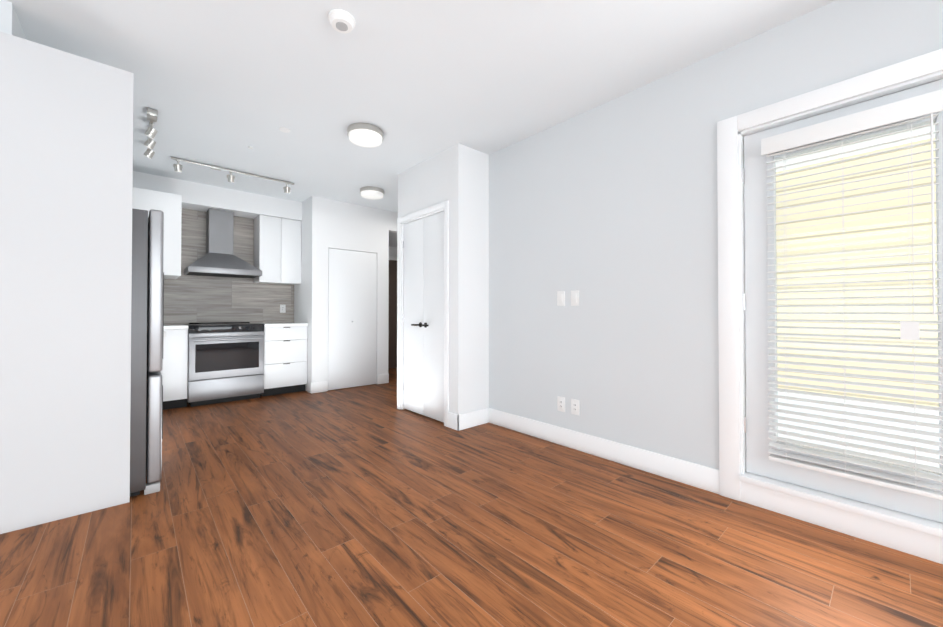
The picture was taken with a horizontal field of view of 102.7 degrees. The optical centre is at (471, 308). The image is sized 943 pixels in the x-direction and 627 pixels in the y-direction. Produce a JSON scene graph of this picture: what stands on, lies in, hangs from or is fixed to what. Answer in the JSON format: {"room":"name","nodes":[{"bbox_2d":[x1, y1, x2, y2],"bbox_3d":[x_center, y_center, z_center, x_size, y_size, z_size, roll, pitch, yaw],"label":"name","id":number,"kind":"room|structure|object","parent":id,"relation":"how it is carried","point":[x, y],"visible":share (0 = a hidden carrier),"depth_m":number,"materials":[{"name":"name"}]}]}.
{"room":"empty living room","nodes":[
{"label":"empty living room","id":0,"kind":"room"},
{"bbox_2d":[0,0,26,39],"bbox_3d":[-3.300,-0.205,2.895,0.150,2.590,2.930,1,-1,-42],"label":"wall","id":1,"kind":"structure","parent":0,"point":[10,24],"depth_m":1.85,"materials":[{"name":"paint"}]},
{"bbox_2d":[0,31,133,533],"bbox_3d":[-2.948,-0.132,1.219,2.748,2.410,0.040,1,-1,-42],"label":"wall","id":2,"kind":"structure","parent":0,"point":[66,154],"depth_m":1.94,"materials":[{"name":"white paint"}]},
{"bbox_2d":[133,171,301,220],"bbox_3d":[-3.285,-1.354,4.646,2.188,0.255,0.337,1,-1,-42],"label":"wall","id":3,"kind":"structure","parent":0,"point":[202,197],"depth_m":4.63,"materials":[{"name":"white paint"}]},
{"bbox_2d":[294,200,305,322],"bbox_3d":[-2.306,-0.180,5.341,0.213,2.590,0.600,1,-1,-42],"label":"wall","id":4,"kind":"structure","parent":0,"point":[299,289],"depth_m":5.22,"materials":[{"name":"white paint"}]},
{"bbox_2d":[306,196,397,392],"bbox_3d":[-1.174,-0.175,5.827,2.550,2.590,0.120,1,-1,-42],"label":"wall","id":5,"kind":"structure","parent":0,"point":[326,223],"depth_m":5.13,"materials":[{"name":"white paint"}]},
{"bbox_2d":[328,248,376,389],"bbox_3d":[-1.667,0.149,5.322,0.709,1.917,0.052,1,-1,-42],"label":"door","id":6,"kind":"structure","parent":5,"relation":"in","point":[352,315],"depth_m":5.30,"materials":[{"name":"white paint"}]},
{"bbox_2d":[388,256,396,368],"bbox_3d":[-1.378,0.079,7.168,1.050,2.110,0.098,1,-1,-42],"label":"entry door","id":7,"kind":"structure","parent":5,"relation":"in","point":[392,351],"depth_m":7.10,"materials":[{"name":"brown wood"}]},
{"bbox_2d":[389,232,396,246],"bbox_3d":[-1.166,-1.315,6.682,1.440,0.289,1.130,1,-1,-42],"label":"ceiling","id":8,"kind":"structure","parent":0,"point":[392,239],"depth_m":6.43,"materials":[{"name":"paint"}]},
{"bbox_2d":[6,0,834,212],"bbox_3d":[-0.583,-1.559,2.001,7.700,0.100,9.500,1,-1,-42],"label":"ceiling","id":9,"kind":"structure","parent":0,"point":[223,83],"depth_m":2.36,"materials":[{"name":"paint"}]},
{"bbox_2d":[143,108,157,158],"bbox_3d":[-2.692,-1.425,3.162,0.082,0.142,0.880,1,-1,-42],"label":"spotlights","id":10,"kind":"object","parent":9,"relation":"attached to","point":[151,132],"visible":1,"depth_m":3.00,"materials":[{"name":"silver metal"}]},
{"bbox_2d":[171,157,293,192],"bbox_3d":[-2.528,-1.416,4.086,1.142,0.141,0.079,1,-1,-42],"label":"spotlights","id":11,"kind":"object","parent":9,"relation":"attached to","point":[230,177],"visible":1,"depth_m":4.01,"materials":[{"name":"silver metal"}]},
{"bbox_2d":[248,127,289,148],"bbox_3d":[-1.790,-1.489,3.327,0.200,0.012,0.630,1,-1,-42],"label":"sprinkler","id":12,"kind":"object","parent":9,"relation":"attached to","point":[284,130],"visible":0.96,"depth_m":3.16,"materials":[{"name":"white plastic"}]},
{"bbox_2d":[328,9,354,33],"bbox_3d":[-0.677,-1.489,1.970,0.136,0.040,0.136,1,-1,-42],"label":"smoke detector","id":13,"kind":"object","parent":9,"relation":"attached to","point":[341,21],"visible":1,"depth_m":1.94,"materials":[{"name":"white plastic"}]},
{"bbox_2d":[347,123,383,147],"bbox_3d":[-0.897,-1.449,3.194,0.296,0.096,0.296,1,-1,-42],"label":"flush ceiling light","id":14,"kind":"object","parent":9,"relation":"attached to","point":[366,135],"visible":1,"depth_m":3.11,"materials":[{"name":"silver metal"}]},
{"bbox_2d":[360,186,383,199],"bbox_3d":[-1.247,-1.433,4.730,0.296,0.096,0.296,1,-1,-42],"label":"flush ceiling light","id":15,"kind":"object","parent":9,"relation":"attached to","point":[371,192],"visible":1,"depth_m":4.63,"materials":[{"name":"silver metal"}]},
{"bbox_2d":[398,143,488,414],"bbox_3d":[0.002,-0.191,4.213,1.264,2.590,1.055,1,-1,-42],"label":"wall","id":16,"kind":"structure","parent":0,"point":[457,176],"depth_m":3.52,"materials":[{"name":"white paint"}]},
{"bbox_2d":[397,200,448,426],"bbox_3d":[-0.477,0.050,3.861,0.116,2.100,0.907,1,-1,-42],"label":"trim","id":17,"kind":"structure","parent":16,"relation":"attached to","point":[425,212],"depth_m":3.94,"materials":[{"name":"white wood"}]},
{"bbox_2d":[403,211,443,421],"bbox_3d":[-0.498,0.082,3.842,0.087,2.013,0.773,1,-1,-42],"label":"double closet door","id":18,"kind":"structure","parent":16,"relation":"in","point":[423,316],"depth_m":3.83,"materials":[{"name":"white paint"}]},
{"bbox_2d":[455,408,486,430],"bbox_3d":[0.011,1.026,3.492,0.362,0.140,0.014,1,-1,-42],"label":"baseboard","id":19,"kind":"structure","parent":16,"relation":"attached to","point":[479,417],"depth_m":3.47,"materials":[{"name":"white wood"}]},
{"bbox_2d":[0,368,942,626],"bbox_3d":[-0.583,1.131,1.973,7.700,0.100,9.500,1,-1,-42],"label":"floor","id":20,"kind":"structure","parent":0,"point":[372,505],"depth_m":1.72,"materials":[{"name":"brown wood"}]},
{"bbox_2d":[130,208,163,496],"bbox_3d":[-2.246,0.250,2.280,0.572,1.668,0.604,1,-1,-42],"label":"fridge","id":21,"kind":"object","parent":20,"relation":"on","point":[146,407],"visible":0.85,"depth_m":2.20,"materials":[{"name":"metal"}]},
{"bbox_2d":[161,337,164,409],"bbox_3d":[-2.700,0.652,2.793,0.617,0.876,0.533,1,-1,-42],"label":"base cabinet","id":22,"kind":"object","parent":20,"relation":"on","point":[163,364],"depth_m":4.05,"materials":[{"name":"white"}]},
{"bbox_2d":[163,324,187,336],"bbox_3d":[-3.144,0.203,3.509,0.902,0.036,2.195,1,-1,-42],"label":"countertop","id":23,"kind":"structure","parent":22,"relation":"on","point":[177,326],"depth_m":4.12,"materials":[{"name":"white stone"}]},
{"bbox_2d":[163,329,187,409],"bbox_3d":[-3.443,0.667,4.311,0.273,0.876,0.588,1,-1,-42],"label":"base cabinet","id":24,"kind":"object","parent":20,"relation":"on","point":[174,372],"depth_m":4.12,"materials":[{"name":"white"}]},
{"bbox_2d":[184,322,264,406],"bbox_3d":[-3.030,0.643,4.625,0.761,0.930,0.669,1,-1,-42],"label":"range oven","id":25,"kind":"object","parent":20,"relation":"on","point":[225,361],"visible":1,"depth_m":4.40,"materials":[{"name":"metal"}]},
{"bbox_2d":[260,326,307,396],"bbox_3d":[-2.576,0.675,5.079,0.521,0.875,0.594,1,-1,-42],"label":"base cabinet","id":26,"kind":"object","parent":20,"relation":"on","point":[285,360],"visible":0.81,"depth_m":4.86,"materials":[{"name":"white"}]},
{"bbox_2d":[262,322,307,326],"bbox_3d":[-2.574,0.219,5.081,0.523,0.036,0.605,1,-1,-42],"label":"countertop","id":27,"kind":"structure","parent":26,"relation":"on","point":[283,324],"depth_m":4.91,"materials":[{"name":"white stone"}]},
{"bbox_2d":[489,0,942,469],"bbox_3d":[1.996,-0.217,1.737,0.180,2.590,5.295,1,-1,-42],"label":"wall","id":28,"kind":"structure","parent":0,"point":[608,210],"depth_m":2.56,"materials":[{"name":"paint"}]},
{"bbox_2d":[557,396,564,411],"bbox_3d":[0.717,0.767,3.021,0.009,0.117,0.072,1,-1,-42],"label":"outlet","id":29,"kind":"object","parent":28,"relation":"attached to","point":[560,400],"depth_m":3.02,"materials":[{"name":"white plastic"}]},
{"bbox_2d":[557,291,564,305],"bbox_3d":[0.717,-0.078,3.030,0.009,0.117,0.072,1,-1,-42],"label":"light switch","id":30,"kind":"object","parent":28,"relation":"attached to","point":[561,298],"depth_m":3.02,"materials":[{"name":"white plastic"}]},
{"bbox_2d":[571,399,578,414],"bbox_3d":[0.804,0.766,2.924,0.009,0.117,0.072,1,-1,-42],"label":"outlet","id":31,"kind":"object","parent":28,"relation":"attached to","point":[574,405],"depth_m":2.92,"materials":[{"name":"white plastic"}]},
{"bbox_2d":[571,290,578,305],"bbox_3d":[0.804,-0.079,2.933,0.009,0.117,0.072,1,-1,-42],"label":"light switch","id":32,"kind":"object","parent":28,"relation":"attached to","point":[574,294],"depth_m":2.93,"materials":[{"name":"white plastic"}]},
{"bbox_2d":[487,408,719,493],"bbox_3d":[0.803,1.021,2.915,0.017,0.140,1.930,1,-1,-42],"label":"baseboard","id":33,"kind":"structure","parent":28,"relation":"attached to","point":[691,474],"depth_m":2.66,"materials":[{"name":"white wood"}]},
{"bbox_2d":[717,48,942,500],"bbox_3d":[1.873,-0.008,1.843,0.180,2.175,1.110,1,-1,-42],"label":"door frame","id":34,"kind":"structure","parent":28,"relation":"attached to","point":[731,290],"depth_m":2.13,"materials":[{"name":"white wood"}]},
{"bbox_2d":[740,472,942,563],"bbox_3d":[1.875,1.003,1.834,0.215,0.152,0.910,1,-1,-42],"label":"balcony door sill","id":35,"kind":"structure","parent":28,"relation":"attached to","point":[908,534],"depth_m":1.79,"materials":[{"name":"white wood"}]},
{"bbox_2d":[743,79,942,522],"bbox_3d":[1.846,-0.032,1.827,0.103,1.916,0.889,1,-1,-42],"label":"balcony door","id":36,"kind":"structure","parent":28,"relation":"in","point":[757,309],"depth_m":1.97,"materials":[{"name":"white paint"}]},
{"bbox_3d":[-3.508,-0.185,4.772,2.338,2.590,0.150,1,-1,-42],"label":"wall","id":37,"kind":"structure","parent":0,"visible":0},
{"bbox_2d":[132,187,181,278],"bbox_3d":[-3.677,-0.790,4.064,0.828,0.875,0.668,1,-1,-42],"label":"upper cabinet","id":38,"kind":"object","parent":37,"relation":"attached to","point":[169,205],"visible":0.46,"depth_m":4.02,"materials":[{"name":"white"}]},
{"bbox_2d":[184,208,261,277],"bbox_3d":[-3.091,-0.817,4.708,0.753,0.816,0.490,1,-1,-42],"label":"hood chimney","id":39,"kind":"object","parent":37,"relation":"attached to","point":[219,259],"visible":0.98,"depth_m":4.66,"materials":[{"name":"metal"}]},
{"bbox_2d":[164,208,293,324],"bbox_3d":[-3.399,-0.513,4.766,2.188,1.435,0.008,1,-1,-42],"label":"backsplash","id":40,"kind":"structure","parent":37,"relation":"attached to","point":[188,299],"depth_m":4.88,"materials":[{"name":"tile"}]},
{"bbox_2d":[280,305,285,312],"bbox_3d":[-2.691,0.006,5.381,0.072,0.117,0.008,1,-1,-42],"label":"outlet","id":41,"kind":"object","parent":40,"relation":"attached to","point":[282,308],"visible":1,"depth_m":5.38,"materials":[{"name":"white plastic"}]},
{"bbox_2d":[254,215,300,284],"bbox_3d":[-2.668,-0.779,5.197,0.521,0.875,0.318,1,-1,-42],"label":"upper cabinet","id":42,"kind":"object","parent":37,"relation":"attached to","point":[277,250],"visible":0.98,"depth_m":5.06,"materials":[{"name":"white"}]},
{"label":"outside","id":43,"kind":"structure","parent":0,"visible":0},
{"bbox_2d":[761,89,942,499],"bbox_3d":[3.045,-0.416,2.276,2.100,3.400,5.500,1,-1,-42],"label":"window blind","id":44,"kind":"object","parent":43,"point":[873,237],"depth_m":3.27,"materials":[{"name":"white plastic"}]}
]}

